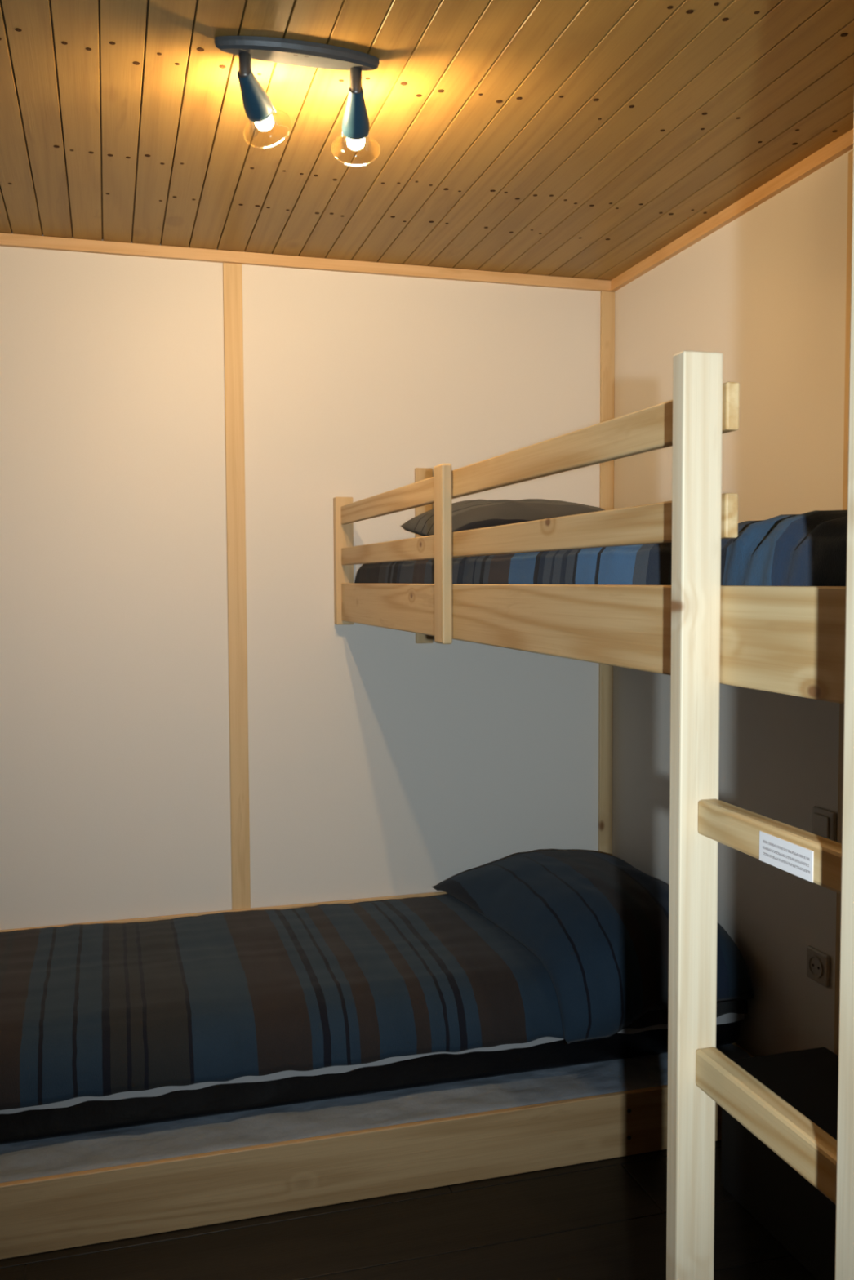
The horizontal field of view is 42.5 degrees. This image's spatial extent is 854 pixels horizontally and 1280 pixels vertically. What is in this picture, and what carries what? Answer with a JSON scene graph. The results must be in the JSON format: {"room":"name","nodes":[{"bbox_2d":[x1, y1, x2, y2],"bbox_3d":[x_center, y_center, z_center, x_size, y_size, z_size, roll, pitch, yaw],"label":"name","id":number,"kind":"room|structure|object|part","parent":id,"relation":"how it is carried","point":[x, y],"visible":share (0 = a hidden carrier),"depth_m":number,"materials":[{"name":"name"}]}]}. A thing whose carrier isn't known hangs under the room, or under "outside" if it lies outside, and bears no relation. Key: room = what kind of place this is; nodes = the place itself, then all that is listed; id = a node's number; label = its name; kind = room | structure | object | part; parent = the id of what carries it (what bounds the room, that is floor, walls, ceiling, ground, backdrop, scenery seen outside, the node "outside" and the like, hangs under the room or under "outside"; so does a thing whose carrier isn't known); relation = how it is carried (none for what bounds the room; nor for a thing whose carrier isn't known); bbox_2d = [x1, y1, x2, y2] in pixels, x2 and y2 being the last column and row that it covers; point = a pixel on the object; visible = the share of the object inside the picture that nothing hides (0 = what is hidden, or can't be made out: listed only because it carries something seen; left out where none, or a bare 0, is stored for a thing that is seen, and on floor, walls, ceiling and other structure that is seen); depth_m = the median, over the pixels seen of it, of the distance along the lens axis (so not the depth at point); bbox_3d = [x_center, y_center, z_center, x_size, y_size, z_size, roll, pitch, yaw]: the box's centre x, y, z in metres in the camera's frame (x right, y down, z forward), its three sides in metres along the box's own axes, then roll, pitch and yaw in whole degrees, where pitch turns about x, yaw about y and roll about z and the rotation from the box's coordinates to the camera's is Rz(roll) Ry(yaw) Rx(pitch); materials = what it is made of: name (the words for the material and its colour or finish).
{"room":"bunk bedroom","nodes":[
{"label":"bunk bedroom","id":0,"kind":"room"},
{"bbox_2d":[0,232,600,929],"bbox_3d":[-0.517,-0.013,3.056,2.411,2.300,0.100,-1,3,-16],"label":"wall","id":1,"kind":"structure","parent":0,"point":[383,762],"depth_m":3.01,"materials":[{"name":"white paint"}]},
{"bbox_3d":[-1.043,0.034,2.856,1.088,2.131,0.006,-1,3,-16],"label":"wall panel","id":2,"kind":"part","parent":1,"relation":"part of","materials":[{"name":"white paint"}]},
{"bbox_2d":[0,891,447,932],"bbox_3d":[-0.736,0.760,2.965,1.710,0.023,0.010,-1,3,-16],"label":"trim","id":3,"kind":"structure","parent":1,"relation":"attached to","point":[430,894],"depth_m":3.04,"materials":[{"name":"brown wood"}]},
{"bbox_2d":[222,262,250,910],"bbox_3d":[-0.518,0.039,3.001,0.051,2.102,0.009,-1,3,-16],"label":"trim","id":4,"kind":"structure","parent":1,"relation":"attached to","point":[232,273],"depth_m":2.99,"materials":[{"name":"brown wood"}]},
{"bbox_2d":[0,232,614,291],"bbox_3d":[-0.505,-1.026,2.945,2.211,0.030,0.016,-1,3,-16],"label":"trim","id":5,"kind":"structure","parent":1,"relation":"attached to","point":[13,240],"depth_m":2.98,"materials":[{"name":"brown wood"}]},
{"bbox_3d":[0.019,0.013,3.164,1.122,2.131,0.006,-1,3,-16],"label":"wall panel","id":6,"kind":"part","parent":1,"relation":"part of","materials":[{"name":"white paint"}]},
{"bbox_2d":[598,290,614,855],"bbox_3d":[0.540,0.017,3.307,0.043,2.102,0.012,-1,3,-16],"label":"trim","id":7,"kind":"structure","parent":1,"relation":"attached to","point":[606,489],"depth_m":3.30,"materials":[{"name":"brown wood"}]},
{"bbox_2d":[0,1140,817,1279],"bbox_3d":[0.106,1.227,0.996,2.311,0.060,4.425,-1,3,-16],"label":"floor","id":8,"kind":"structure","parent":0,"point":[606,1219],"depth_m":2.07,"materials":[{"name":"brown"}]},
{"bbox_2d":[0,1042,754,1259],"bbox_3d":[-0.301,1.040,2.627,2.045,0.139,0.900,-1,3,-16],"label":"bed","id":9,"kind":"object","parent":8,"relation":"on","point":[39,1215],"visible":0.48,"depth_m":2.19,"materials":[{"name":"brown wood"}]},
{"bbox_2d":[0,1044,751,1182],"bbox_3d":[-0.301,0.994,2.623,2.001,0.042,0.860,-1,3,-16],"label":"mattress","id":10,"kind":"object","parent":9,"relation":"on","point":[30,1159],"visible":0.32,"depth_m":2.28,"materials":[{"name":"white fabric"}]},
{"bbox_2d":[0,1020,739,1144],"bbox_3d":[-0.314,0.888,2.686,2.010,0.162,0.735,-1,3,-16],"label":"mattress","id":11,"kind":"object","parent":10,"relation":"on","point":[90,1116],"visible":0.26,"depth_m":2.33,"materials":[{"name":"black fabric"}]},
{"bbox_2d":[0,1013,744,1114],"bbox_3d":[-0.318,0.830,2.685,2.014,0.153,0.759,-1,3,-16],"label":"sheet","id":12,"kind":"object","parent":11,"relation":"on","point":[727,1018],"visible":0.13,"depth_m":2.31,"materials":[{"name":"grey fabric"}]},
{"bbox_2d":[0,893,747,1110],"bbox_3d":[-0.316,0.821,2.678,2.014,0.172,0.779,-1,3,-16],"label":"blanket","id":13,"kind":"object","parent":12,"relation":"on","point":[99,1009],"visible":0.73,"depth_m":2.42,"materials":[{"name":"fabric"}]},
{"bbox_2d":[431,849,754,1044],"bbox_3d":[0.396,0.730,2.854,0.553,0.291,0.839,-1,3,-16],"label":"pillow","id":14,"kind":"object","parent":13,"relation":"on","point":[597,922],"visible":0.91,"depth_m":2.57,"materials":[{"name":"fabric"}]},
{"bbox_3d":[0.671,1.028,2.908,0.020,0.123,0.861,-1,3,-16],"label":"rail","id":15,"kind":"part","parent":9,"relation":"part of","materials":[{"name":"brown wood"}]},
{"bbox_2d":[333,351,845,1279],"bbox_3d":[0.450,0.351,2.092,0.871,1.568,2.319,-1,3,-16],"label":"bunk bed","id":16,"kind":"object","parent":8,"relation":"on","point":[698,631],"visible":0.96,"depth_m":1.17,"materials":[{"name":"brown wood"}]},
{"bbox_3d":[-0.232,-0.219,3.052,0.050,0.353,0.035,-1,3,-16],"label":"post","id":17,"kind":"part","parent":16,"relation":"part of","materials":[{"name":"brown wood"}]},
{"bbox_3d":[-0.009,-0.239,3.128,0.050,0.498,0.016,-1,3,-16],"label":"post","id":18,"kind":"part","parent":16,"relation":"part of","materials":[{"name":"brown wood"}]},
{"bbox_3d":[0.030,-0.162,2.075,0.020,0.337,0.056,-1,3,-16],"label":"post","id":19,"kind":"part","parent":16,"relation":"part of","materials":[{"name":"brown wood"}]},
{"bbox_3d":[0.045,-0.180,2.090,0.016,0.047,1.966,-1,3,-16],"label":"guard rail","id":20,"kind":"part","parent":16,"relation":"part of","materials":[{"name":"brown wood"}]},
{"bbox_3d":[0.045,-0.294,2.084,0.016,0.050,1.966,-1,3,-16],"label":"guard rail","id":21,"kind":"part","parent":16,"relation":"part of","materials":[{"name":"brown wood"}]},
{"bbox_3d":[0.091,-0.047,1.946,0.019,0.104,2.281,-1,3,-16],"label":"rail","id":22,"kind":"part","parent":16,"relation":"part of","materials":[{"name":"brown wood"}]},
{"bbox_3d":[0.286,0.443,1.185,0.046,1.485,0.024,-1,3,-16],"label":"post","id":23,"kind":"part","parent":16,"relation":"part of","materials":[{"name":"brown wood"}]},
{"bbox_2d":[0,0,853,280],"bbox_3d":[0.096,-0.989,0.875,2.311,0.114,4.425,-1,3,-16],"label":"ceiling","id":24,"kind":"structure","parent":0,"point":[578,139],"depth_m":2.14,"materials":[{"name":"brown wood"}]},
{"bbox_2d":[214,35,380,166],"bbox_3d":[-0.218,-0.923,1.905,0.304,0.152,0.159,-1,3,-16],"label":"ceiling lamp","id":25,"kind":"object","parent":24,"relation":"attached to","point":[260,110],"visible":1,"depth_m":1.87,"materials":[{"name":"grey metal"}]},
{"bbox_3d":[-0.304,-0.960,1.835,0.021,0.042,0.021,-1,3,-16],"label":"stem","id":26,"kind":"part","parent":25,"relation":"part of","materials":[{"name":"silver metal"}]},
{"bbox_3d":[-0.288,-0.912,1.919,0.033,0.037,0.044,1,3,20],"label":"bulb","id":27,"kind":"part","parent":25,"relation":"part of","materials":[{"name":"white glass"}]},
{"bbox_3d":[-0.216,-0.988,1.850,0.280,0.018,0.060,-1,3,-16],"label":"mounting plate","id":28,"kind":"part","parent":25,"relation":"part of","materials":[{"name":"grey metal"}]},
{"bbox_3d":[-0.122,-0.961,1.888,0.021,0.048,0.021,-1,3,-16],"label":"stem","id":29,"kind":"part","parent":25,"relation":"part of","materials":[{"name":"silver metal"}]},
{"bbox_3d":[-0.127,-0.901,1.970,0.033,0.039,0.043,-1,3,-16],"label":"bulb","id":30,"kind":"part","parent":25,"relation":"part of","materials":[{"name":"white glass"}]},
{"bbox_2d":[612,148,853,1057],"bbox_3d":[1.224,0.079,1.211,0.100,2.300,4.431,-1,3,-16],"label":"wall","id":31,"kind":"structure","parent":0,"point":[765,291],"depth_m":2.55,"materials":[{"name":"white paint"}]},
{"bbox_2d":[610,128,853,291],"bbox_3d":[0.873,-1.003,2.135,0.016,0.059,2.309,-1,3,-16],"label":"trim","id":32,"kind":"structure","parent":31,"relation":"attached to","point":[843,144],"depth_m":2.56,"materials":[{"name":"brown wood"}]},
{"bbox_2d":[806,945,830,987],"bbox_3d":[0.842,0.704,2.366,0.014,0.070,0.072,-1,3,-16],"label":"wall socket","id":33,"kind":"object","parent":31,"relation":"attached to","point":[818,962],"visible":1,"depth_m":2.36,"materials":[{"name":"beige plastic"}]},
{"bbox_2d":[812,805,836,841],"bbox_3d":[0.844,0.395,2.337,0.015,0.070,0.074,-1,3,-16],"label":"light switch","id":34,"kind":"object","parent":31,"relation":"attached to","point":[824,821],"visible":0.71,"depth_m":2.32,"materials":[{"name":"beige plastic"}]},
{"bbox_2d":[833,150,853,1055],"bbox_3d":[0.867,0.070,2.243,0.010,2.108,0.060,-1,3,-16],"label":"trim","id":35,"kind":"structure","parent":31,"relation":"attached to","point":[850,153],"depth_m":2.24,"materials":[{"name":"brown wood"}]},
{"bbox_3d":[0.477,-0.083,2.069,0.728,0.103,2.170,-1,3,-16],"label":"mattress","id":36,"kind":"object","parent":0,"visible":0},
{"bbox_2d":[354,510,847,586],"bbox_3d":[0.471,-0.121,2.065,0.778,0.151,2.241,-1,3,-16],"label":"blanket","id":37,"kind":"object","parent":36,"relation":"on","point":[809,548],"visible":0.41,"depth_m":1.34,"materials":[{"name":"fabric"}]},
{"bbox_2d":[400,498,604,536],"bbox_3d":[0.265,-0.310,2.904,0.590,0.137,0.500,-1,3,-16],"label":"pillow","id":38,"kind":"object","parent":37,"relation":"on","point":[466,515],"visible":0.47,"depth_m":2.74,"materials":[{"name":"fabric"}]},
{"bbox_3d":[0.782,0.119,0.920,0.911,2.155,0.075,-1,3,-16],"label":"wall","id":39,"kind":"structure","parent":0,"visible":0},
{"bbox_2d":[834,117,853,1279],"bbox_3d":[0.335,0.128,0.790,0.018,2.155,0.091,-1,3,-16],"label":"trim","id":40,"kind":"structure","parent":39,"relation":"attached to","point":[844,1227],"depth_m":0.83,"materials":[{"name":"brown wood"}]}
]}

